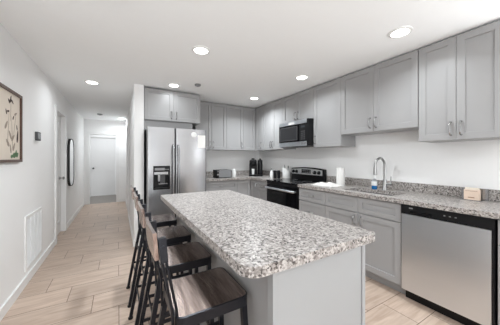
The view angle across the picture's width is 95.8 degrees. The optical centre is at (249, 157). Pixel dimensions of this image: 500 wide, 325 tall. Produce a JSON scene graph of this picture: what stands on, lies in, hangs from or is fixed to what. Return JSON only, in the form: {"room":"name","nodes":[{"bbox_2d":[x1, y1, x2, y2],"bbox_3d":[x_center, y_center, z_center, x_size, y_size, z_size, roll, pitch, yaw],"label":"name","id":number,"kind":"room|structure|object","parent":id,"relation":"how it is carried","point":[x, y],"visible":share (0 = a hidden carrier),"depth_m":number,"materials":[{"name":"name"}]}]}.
{"room":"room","nodes":[
{"label":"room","id":0,"kind":"room"},
{"bbox_2d":[0,23,83,307],"bbox_3d":[-1.933,0.105,1.564,0.120,2.390,10.850,0,0,-30],"label":"wall","id":1,"kind":"structure","parent":0,"point":[26,186],"depth_m":2.45,"materials":[{"name":"white paint"}]},
{"bbox_2d":[0,82,22,162],"bbox_3d":[-2.067,-0.277,1.940,0.026,0.630,0.535,0,0,-30],"label":"framed print","id":2,"kind":"object","parent":1,"relation":"attached to","point":[11,102],"visible":1,"depth_m":1.97,"materials":[{"name":"beige paper"}]},
{"bbox_2d":[24,207,41,271],"bbox_3d":[-2.427,0.880,2.543,0.014,0.560,0.580,0,0,-30],"label":"air vent","id":3,"kind":"object","parent":1,"relation":"in","point":[32,226],"visible":1,"depth_m":2.48,"materials":[{"name":"white metal"}]},
{"bbox_2d":[34,130,40,142],"bbox_3d":[-2.458,-0.242,2.615,0.032,0.135,0.155,0,0,-30],"label":"thermostat","id":4,"kind":"object","parent":1,"relation":"attached to","point":[37,135],"visible":1,"depth_m":2.58,"materials":[{"name":"grey plastic"}]},
{"bbox_2d":[0,202,83,321],"bbox_3d":[-1.875,1.255,1.598,0.014,0.090,10.850,0,0,-30],"label":"baseboard","id":5,"kind":"structure","parent":1,"relation":"attached to","point":[9,302],"depth_m":2.33,"materials":[{"name":"white paint"}]},
{"bbox_2d":[55,105,66,243],"bbox_3d":[-3.178,0.250,3.714,0.138,2.100,0.820,0,0,-30],"label":"trim","id":6,"kind":"structure","parent":1,"relation":"attached to","point":[63,119],"depth_m":4.01,"materials":[{"name":"white paint"}]},
{"bbox_2d":[57,115,64,234],"bbox_3d":[-3.167,0.283,3.720,0.103,2.017,0.652,0,0,-30],"label":"door","id":7,"kind":"structure","parent":1,"relation":"in","point":[59,177],"depth_m":3.91,"materials":[{"name":"white paint"}]},
{"bbox_2d":[67,139,73,185],"bbox_3d":[-3.520,0.086,4.441,0.040,0.917,0.500,0,0,-30],"label":"wall mirror","id":8,"kind":"object","parent":1,"relation":"attached to","point":[70,145],"visible":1,"depth_m":4.33,"materials":[{"name":"clear glass"}]},
{"bbox_2d":[90,135,112,196],"bbox_3d":[-4.955,0.105,7.888,2.600,2.390,0.120,0,0,-30],"label":"wall","id":9,"kind":"structure","parent":0,"point":[102,135],"depth_m":7.61,"materials":[{"name":"white paint"}]},
{"bbox_2d":[90,135,115,137],"bbox_3d":[-5.037,0.265,7.761,0.870,2.070,0.016,0,0,-30],"label":"trim","id":10,"kind":"structure","parent":9,"relation":"attached to","point":[100,136],"depth_m":7.74,"materials":[{"name":"white paint"}]},
{"bbox_2d":[91,137,115,195],"bbox_3d":[-5.053,0.298,7.788,0.720,1.987,0.103,0,0,-30],"label":"door","id":11,"kind":"structure","parent":9,"relation":"in","point":[103,150],"depth_m":7.80,"materials":[{"name":"white paint"}]},
{"bbox_2d":[84,119,125,204],"bbox_3d":[-4.201,0.105,6.591,1.274,2.390,0.120,0,0,-30],"label":"wall","id":12,"kind":"structure","parent":0,"point":[90,125],"depth_m":6.65,"materials":[{"name":"white paint"}]},
{"bbox_2d":[87,132,118,204],"bbox_3d":[-4.222,0.282,6.500,0.775,2.035,0.016,0,0,-30],"label":"trim","id":13,"kind":"structure","parent":12,"relation":"attached to","point":[88,133],"depth_m":6.46,"materials":[{"name":"white paint"}]},
{"bbox_2d":[126,84,143,239],"bbox_3d":[-2.660,0.105,5.088,0.129,2.390,4.030,0,0,-30],"label":"wall","id":14,"kind":"structure","parent":0,"point":[135,116],"depth_m":3.37,"materials":[{"name":"white paint"}]},
{"bbox_2d":[127,121,128,213],"bbox_3d":[-2.856,0.250,5.280,0.016,2.100,1.000,0,0,-30],"label":"trim","id":15,"kind":"structure","parent":14,"relation":"attached to","point":[128,121],"depth_m":4.85,"materials":[{"name":"white paint"}]},
{"bbox_2d":[125,198,142,246],"bbox_3d":[-2.662,1.255,5.079,0.143,0.090,4.044,0,0,-30],"label":"baseboard","id":16,"kind":"structure","parent":14,"relation":"attached to","point":[133,240],"depth_m":3.70,"materials":[{"name":"white paint"}]},
{"bbox_2d":[144,129,258,171],"bbox_3d":[-0.907,0.105,4.739,2.546,2.390,0.120,0,0,-30],"label":"wall","id":17,"kind":"structure","parent":0,"point":[215,159],"depth_m":4.94,"materials":[{"name":"white paint"}]},
{"bbox_2d":[144,87,199,128],"bbox_3d":[-1.395,-0.755,3.922,0.872,0.630,0.778,0,0,-30],"label":"upper cabinet","id":18,"kind":"object","parent":17,"relation":"attached to","point":[162,108],"visible":0.98,"depth_m":3.60,"materials":[{"name":"grey paint"}]},
{"bbox_2d":[192,101,226,149],"bbox_3d":[-0.814,-0.617,4.504,0.637,0.914,0.358,0,0,-30],"label":"upper cabinet","id":19,"kind":"object","parent":17,"relation":"attached to","point":[213,116],"visible":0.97,"depth_m":4.41,"materials":[{"name":"grey paint"}]},
{"bbox_2d":[221,105,242,150],"bbox_3d":[-0.375,-0.617,4.761,0.379,0.914,0.358,0,0,-30],"label":"upper cabinet","id":20,"kind":"object","parent":17,"relation":"attached to","point":[234,113],"visible":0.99,"depth_m":4.65,"materials":[{"name":"grey paint"}]},
{"bbox_2d":[241,107,254,150],"bbox_3d":[-0.086,-0.617,4.952,0.310,0.914,0.320,0,0,-30],"label":"upper cabinet","id":21,"kind":"object","parent":17,"relation":"attached to","point":[248,113],"visible":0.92,"depth_m":4.82,"materials":[{"name":"grey paint"}]},
{"bbox_2d":[206,170,291,177],"bbox_3d":[-0.159,0.330,4.399,1.593,0.100,1.220,0,0,-30],"label":"backsplash","id":22,"kind":"structure","parent":17,"relation":"attached to","point":[242,172],"depth_m":5.02,"materials":[{"name":"stone"}]},
{"bbox_2d":[0,195,463,324],"bbox_3d":[-0.954,1.330,3.021,4.600,0.060,12.620,0,0,-30],"label":"floor","id":23,"kind":"structure","parent":0,"point":[83,280],"depth_m":2.25,"materials":[{"name":"beige tile"}]},
{"bbox_2d":[126,185,178,307],"bbox_3d":[-0.955,0.786,2.222,0.454,1.028,0.361,0,0,-30],"label":"bar stool","id":24,"kind":"object","parent":23,"relation":"on","point":[162,220],"visible":0.45,"depth_m":2.16,"materials":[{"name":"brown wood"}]},
{"bbox_2d":[128,192,191,324],"bbox_3d":[-0.705,0.786,1.794,0.454,1.028,0.361,0,0,-30],"label":"bar stool","id":25,"kind":"object","parent":23,"relation":"on","point":[175,235],"visible":0.49,"depth_m":1.75,"materials":[{"name":"brown wood"}]},
{"bbox_2d":[144,126,205,228],"bbox_3d":[-1.292,0.426,3.788,0.875,1.748,0.996,0,0,-30],"label":"refrigerator","id":26,"kind":"object","parent":23,"relation":"on","point":[174,163],"visible":0.59,"depth_m":3.36,"materials":[{"name":"grey metal"}]},
{"bbox_2d":[198,135,204,147],"bbox_3d":[-0.771,-0.260,3.602,0.122,0.200,0.002,0,0,-30],"label":"sheet","id":27,"kind":"object","parent":26,"relation":"attached to","point":[201,138],"visible":1,"depth_m":3.60,"materials":[{"name":"white paper"}]},
{"bbox_2d":[138,201,213,324],"bbox_3d":[-0.478,0.786,1.406,0.454,1.028,0.361,0,0,-30],"label":"bar stool","id":28,"kind":"object","parent":23,"relation":"on","point":[191,255],"visible":0.63,"depth_m":1.36,"materials":[{"name":"brown wood"}]},
{"bbox_2d":[145,217,247,324],"bbox_3d":[-0.254,0.786,1.021,0.454,1.028,0.361,0,0,-30],"label":"bar stool","id":29,"kind":"object","parent":23,"relation":"on","point":[200,297],"visible":1,"depth_m":0.97,"materials":[{"name":"brown wood"}]},
{"bbox_2d":[206,180,236,191],"bbox_3d":[-0.677,0.861,4.405,0.675,0.878,0.628,0,0,-30],"label":"base cabinet","id":30,"kind":"object","parent":23,"relation":"on","point":[231,185],"visible":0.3,"depth_m":4.18,"materials":[{"name":"grey paint"}]},
{"bbox_2d":[206,170,291,181],"bbox_3d":[-0.159,0.350,4.399,1.593,0.140,1.220,0,0,-30],"label":"countertop","id":31,"kind":"structure","parent":30,"relation":"on","point":[242,174],"depth_m":4.40,"materials":[{"name":"stone"}]},
{"bbox_2d":[213,169,231,177],"bbox_3d":[-0.532,0.301,4.384,0.323,0.157,0.197,0,0,-30],"label":"toaster","id":32,"kind":"object","parent":31,"relation":"on","point":[218,173],"visible":1,"depth_m":4.32,"materials":[{"name":"grey metal"}]},
{"bbox_2d":[232,168,235,176],"bbox_3d":[-0.324,0.293,4.559,0.088,0.172,0.088,0,0,-30],"label":"canister","id":33,"kind":"object","parent":31,"relation":"on","point":[233,169],"visible":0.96,"depth_m":4.53,"materials":[{"name":"white ceramic"}]},
{"bbox_2d":[249,158,262,175],"bbox_3d":[0.124,0.192,4.788,0.287,0.375,0.246,0,0,1],"label":"coffee maker","id":34,"kind":"object","parent":31,"relation":"on","point":[252,163],"visible":1,"depth_m":4.75,"materials":[{"name":"black plastic"}]},
{"bbox_2d":[273,170,276,178],"bbox_3d":[0.461,0.302,4.149,0.062,0.154,0.062,0,0,-30],"label":"grinder","id":35,"kind":"object","parent":31,"relation":"on","point":[274,171],"visible":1,"depth_m":4.12,"materials":[{"name":"black plastic"}]},
{"bbox_2d":[282,167,289,177],"bbox_3d":[0.691,0.276,4.298,0.153,0.206,0.153,0,0,-30],"label":"pitcher","id":36,"kind":"object","parent":31,"relation":"on","point":[285,172],"visible":0.94,"depth_m":4.24,"materials":[{"name":"white ceramic"}]},
{"bbox_2d":[237,179,250,195],"bbox_3d":[-0.259,0.861,4.672,0.312,0.878,0.590,0,0,-30],"label":"base cabinet","id":37,"kind":"object","parent":23,"relation":"on","point":[243,186],"visible":0.21,"depth_m":4.43,"materials":[{"name":"grey paint"}]},
{"bbox_2d":[251,180,257,197],"bbox_3d":[0.305,0.861,4.514,0.619,0.878,0.287,0,0,-30],"label":"base cabinet","id":38,"kind":"object","parent":23,"relation":"on","point":[254,183],"visible":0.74,"depth_m":4.38,"materials":[{"name":"grey paint"}]},
{"bbox_2d":[258,181,266,200],"bbox_3d":[0.462,0.861,4.247,0.619,0.878,0.327,0,0,-30],"label":"base cabinet","id":39,"kind":"object","parent":23,"relation":"on","point":[262,191],"visible":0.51,"depth_m":4.11,"materials":[{"name":"grey paint"}]},
{"bbox_2d":[176,215,364,324],"bbox_3d":[-0.076,0.861,1.773,0.622,0.878,1.721,0,0,-30],"label":"kitchen island","id":40,"kind":"object","parent":23,"relation":"on","point":[330,290],"visible":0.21,"depth_m":1.02,"materials":[{"name":"grey paint"}]},
{"bbox_2d":[161,190,374,277],"bbox_3d":[-0.138,0.407,1.738,0.765,0.054,1.810,0,0,-30],"label":"island countertop","id":41,"kind":"structure","parent":40,"relation":"on","point":[256,237],"depth_m":1.18,"materials":[{"name":"stone"}]},
{"bbox_2d":[265,167,325,209],"bbox_3d":[0.725,0.730,3.750,0.676,1.140,0.778,0,0,-30],"label":"range","id":42,"kind":"object","parent":23,"relation":"on","point":[285,192],"visible":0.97,"depth_m":3.64,"materials":[{"name":"black metal"}]},
{"bbox_2d":[266,178,319,184],"bbox_3d":[0.725,0.386,3.751,0.565,0.017,0.778,0,0,-30],"label":"cooktop","id":43,"kind":"object","parent":42,"relation":"in","point":[288,181],"depth_m":3.71,"materials":[{"name":"black glass"}]},
{"bbox_2d":[299,187,325,216],"bbox_3d":[1.065,0.861,3.213,0.619,0.878,0.477,0,0,-30],"label":"base cabinet","id":44,"kind":"object","parent":23,"relation":"on","point":[311,201],"visible":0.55,"depth_m":3.06,"materials":[{"name":"grey paint"}]},
{"bbox_2d":[325,192,405,294],"bbox_3d":[1.412,0.861,2.620,0.619,0.878,0.891,0,0,-30],"label":"base cabinet","id":45,"kind":"object","parent":23,"relation":"on","point":[383,257],"visible":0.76,"depth_m":2.30,"materials":[{"name":"grey paint"}]},
{"bbox_2d":[401,204,497,324],"bbox_3d":[1.794,0.863,1.970,0.594,0.874,0.597,0,0,-30],"label":"dishwasher","id":46,"kind":"object","parent":23,"relation":"on","point":[450,259],"visible":0.95,"depth_m":1.77,"materials":[{"name":"silver metal"}]},
{"bbox_2d":[496,219,497,324],"bbox_3d":[1.811,0.810,1.980,0.555,0.769,0.595,0,0,-30],"label":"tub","id":47,"kind":"object","parent":46,"relation":"in","point":[496,219],"depth_m":1.60,"materials":[{"name":"plastic"}]},
{"bbox_2d":[498,219,499,324],"bbox_3d":[2.066,0.861,1.501,0.619,0.878,0.467,0,0,-30],"label":"base cabinet","id":48,"kind":"object","parent":23,"relation":"on","point":[498,219],"visible":0.93,"depth_m":1.56,"materials":[{"name":"grey paint"}]},
{"bbox_2d":[298,176,499,219],"bbox_3d":[1.587,0.350,2.362,0.633,0.140,2.478,0,0,-30],"label":"countertop","id":49,"kind":"structure","parent":48,"relation":"on","point":[439,197],"depth_m":2.26,"materials":[{"name":"stone"}]},
{"bbox_2d":[311,182,340,186],"bbox_3d":[1.050,0.354,3.107,0.256,0.051,0.378,0,0,-30],"label":"cloth","id":50,"kind":"object","parent":49,"relation":"on","point":[328,184],"visible":0.96,"depth_m":3.05,"materials":[{"name":"white fabric"}]},
{"bbox_2d":[336,167,345,185],"bbox_3d":[1.253,0.255,3.129,0.140,0.250,0.140,0,0,-30],"label":"paper towel roll","id":51,"kind":"object","parent":49,"relation":"on","point":[340,172],"visible":0.84,"depth_m":3.08,"materials":[{"name":"white paper"}]},
{"bbox_2d":[371,176,376,188],"bbox_3d":[1.517,0.297,2.756,0.064,0.165,0.063,0,0,-30],"label":"dish soap","id":52,"kind":"object","parent":49,"relation":"on","point":[374,181],"visible":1,"depth_m":2.73,"materials":[{"name":"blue plastic"}]},
{"bbox_2d":[373,157,391,189],"bbox_3d":[1.538,0.185,2.642,0.216,0.389,0.104,0,0,-20],"label":"faucet","id":53,"kind":"object","parent":49,"relation":"on","point":[385,183],"visible":0.99,"depth_m":2.67,"materials":[{"name":"silver metal"}]},
{"bbox_2d":[461,187,488,201],"bbox_3d":[2.011,0.327,2.039,0.100,0.105,0.183,0,0,-30],"label":"napkin holder","id":54,"kind":"object","parent":49,"relation":"on","point":[484,192],"visible":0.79,"depth_m":2.00,"materials":[{"name":"silver metal"}]},
{"bbox_2d":[464,187,480,200],"bbox_3d":[1.996,0.320,2.030,0.054,0.106,0.099,0,0,-30],"label":"box","id":55,"kind":"object","parent":54,"relation":"in","point":[470,193],"visible":1,"depth_m":2.01,"materials":[{"name":"beige paper"}]},
{"bbox_2d":[0,0,499,121],"bbox_3d":[-0.997,-1.130,2.996,4.700,0.080,12.620,0,0,-30],"label":"ceiling","id":56,"kind":"structure","parent":0,"point":[258,48],"depth_m":2.10,"materials":[{"name":"paint"}]},
{"bbox_2d":[84,80,99,83],"bbox_3d":[-2.265,-1.084,3.240,0.184,0.010,0.184,0,0,-30],"label":"recessed light","id":57,"kind":"object","parent":56,"relation":"in","point":[86,81],"visible":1,"depth_m":3.23,"materials":[{"name":"white plastic"}]},
{"bbox_2d":[167,83,179,86],"bbox_3d":[-1.135,-1.084,3.374,0.184,0.010,0.184,0,0,-30],"label":"recessed light","id":58,"kind":"object","parent":56,"relation":"in","point":[168,84],"visible":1,"depth_m":3.36,"materials":[{"name":"white plastic"}]},
{"bbox_2d":[192,46,209,54],"bbox_3d":[-0.494,-1.084,2.281,0.184,0.010,0.184,0,0,-30],"label":"recessed light","id":59,"kind":"object","parent":56,"relation":"in","point":[202,50],"visible":1,"depth_m":2.27,"materials":[{"name":"white plastic"}]},
{"bbox_2d":[194,48,207,53],"bbox_3d":[-0.494,-1.085,2.281,0.134,0.008,0.134,0,0,-30],"label":"diffuser","id":60,"kind":"object","parent":59,"relation":"attached to","point":[196,50],"depth_m":2.28,"materials":[{"name":"white plastic"}]},
{"bbox_2d":[295,75,308,79],"bbox_3d":[0.700,-1.084,3.041,0.184,0.010,0.184,0,0,-30],"label":"recessed light","id":61,"kind":"object","parent":56,"relation":"in","point":[299,77],"visible":1,"depth_m":3.04,"materials":[{"name":"white plastic"}]},
{"bbox_2d":[388,26,412,37],"bbox_3d":[1.298,-1.084,1.956,0.184,0.010,0.184,0,0,-30],"label":"recessed light","id":62,"kind":"object","parent":56,"relation":"in","point":[402,31],"visible":1,"depth_m":1.94,"materials":[{"name":"white plastic"}]},
{"bbox_2d":[391,29,408,36],"bbox_3d":[1.298,-1.085,1.956,0.134,0.008,0.134,0,0,-30],"label":"diffuser","id":63,"kind":"object","parent":62,"relation":"attached to","point":[397,32],"depth_m":1.95,"materials":[{"name":"white plastic"}]},
{"bbox_2d":[259,130,499,189],"bbox_3d":[2.158,0.105,2.135,0.120,2.390,7.710,0,0,-30],"label":"wall","id":64,"kind":"structure","parent":0,"point":[474,164],"depth_m":2.60,"materials":[{"name":"white paint"}]},
{"bbox_2d":[255,106,273,150],"bbox_3d":[0.296,-0.617,4.837,0.349,0.914,0.300,0,0,-30],"label":"upper cabinet","id":65,"kind":"object","parent":64,"relation":"attached to","point":[258,111],"visible":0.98,"depth_m":4.79,"materials":[{"name":"grey paint"}]},
{"bbox_2d":[263,99,295,149],"bbox_3d":[0.539,-0.617,4.421,0.349,0.914,0.660,0,0,-30],"label":"upper cabinet","id":66,"kind":"object","parent":64,"relation":"attached to","point":[272,112],"visible":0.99,"depth_m":4.34,"materials":[{"name":"grey paint"}]},
{"bbox_2d":[283,87,313,122],"bbox_3d":[0.893,-0.840,3.816,0.349,0.469,0.738,0,0,-30],"label":"upper cabinet","id":67,"kind":"object","parent":64,"relation":"attached to","point":[298,106],"visible":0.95,"depth_m":3.70,"materials":[{"name":"grey paint"}]},
{"bbox_2d":[279,118,313,147],"bbox_3d":[0.871,-0.394,3.803,0.400,0.413,0.726,0,0,-30],"label":"microwave","id":68,"kind":"object","parent":67,"relation":"attached to","point":[299,133],"visible":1,"depth_m":3.63,"materials":[{"name":"black metal"}]},
{"bbox_2d":[313,78,354,147],"bbox_3d":[1.202,-0.617,3.286,0.349,0.914,0.485,0,0,-30],"label":"upper cabinet","id":69,"kind":"object","parent":64,"relation":"attached to","point":[327,96],"visible":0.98,"depth_m":3.18,"materials":[{"name":"grey paint"}]},
{"bbox_2d":[341,50,418,135],"bbox_3d":[1.551,-0.691,2.689,0.349,0.766,0.894,0,0,-30],"label":"upper cabinet","id":70,"kind":"object","parent":64,"relation":"attached to","point":[383,97],"visible":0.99,"depth_m":2.54,"materials":[{"name":"grey paint"}]},
{"bbox_2d":[327,176,499,201],"bbox_3d":[1.851,0.330,2.516,0.022,0.100,2.478,0,0,-30],"label":"backsplash","id":71,"kind":"structure","parent":64,"relation":"attached to","point":[494,195],"depth_m":2.50,"materials":[{"name":"stone"}]},
{"bbox_2d":[419,20,499,142],"bbox_3d":[1.926,-0.617,2.047,0.349,0.914,0.582,0,0,-30],"label":"upper cabinet","id":72,"kind":"object","parent":64,"relation":"attached to","point":[459,75],"visible":1,"depth_m":1.95,"materials":[{"name":"grey paint"}]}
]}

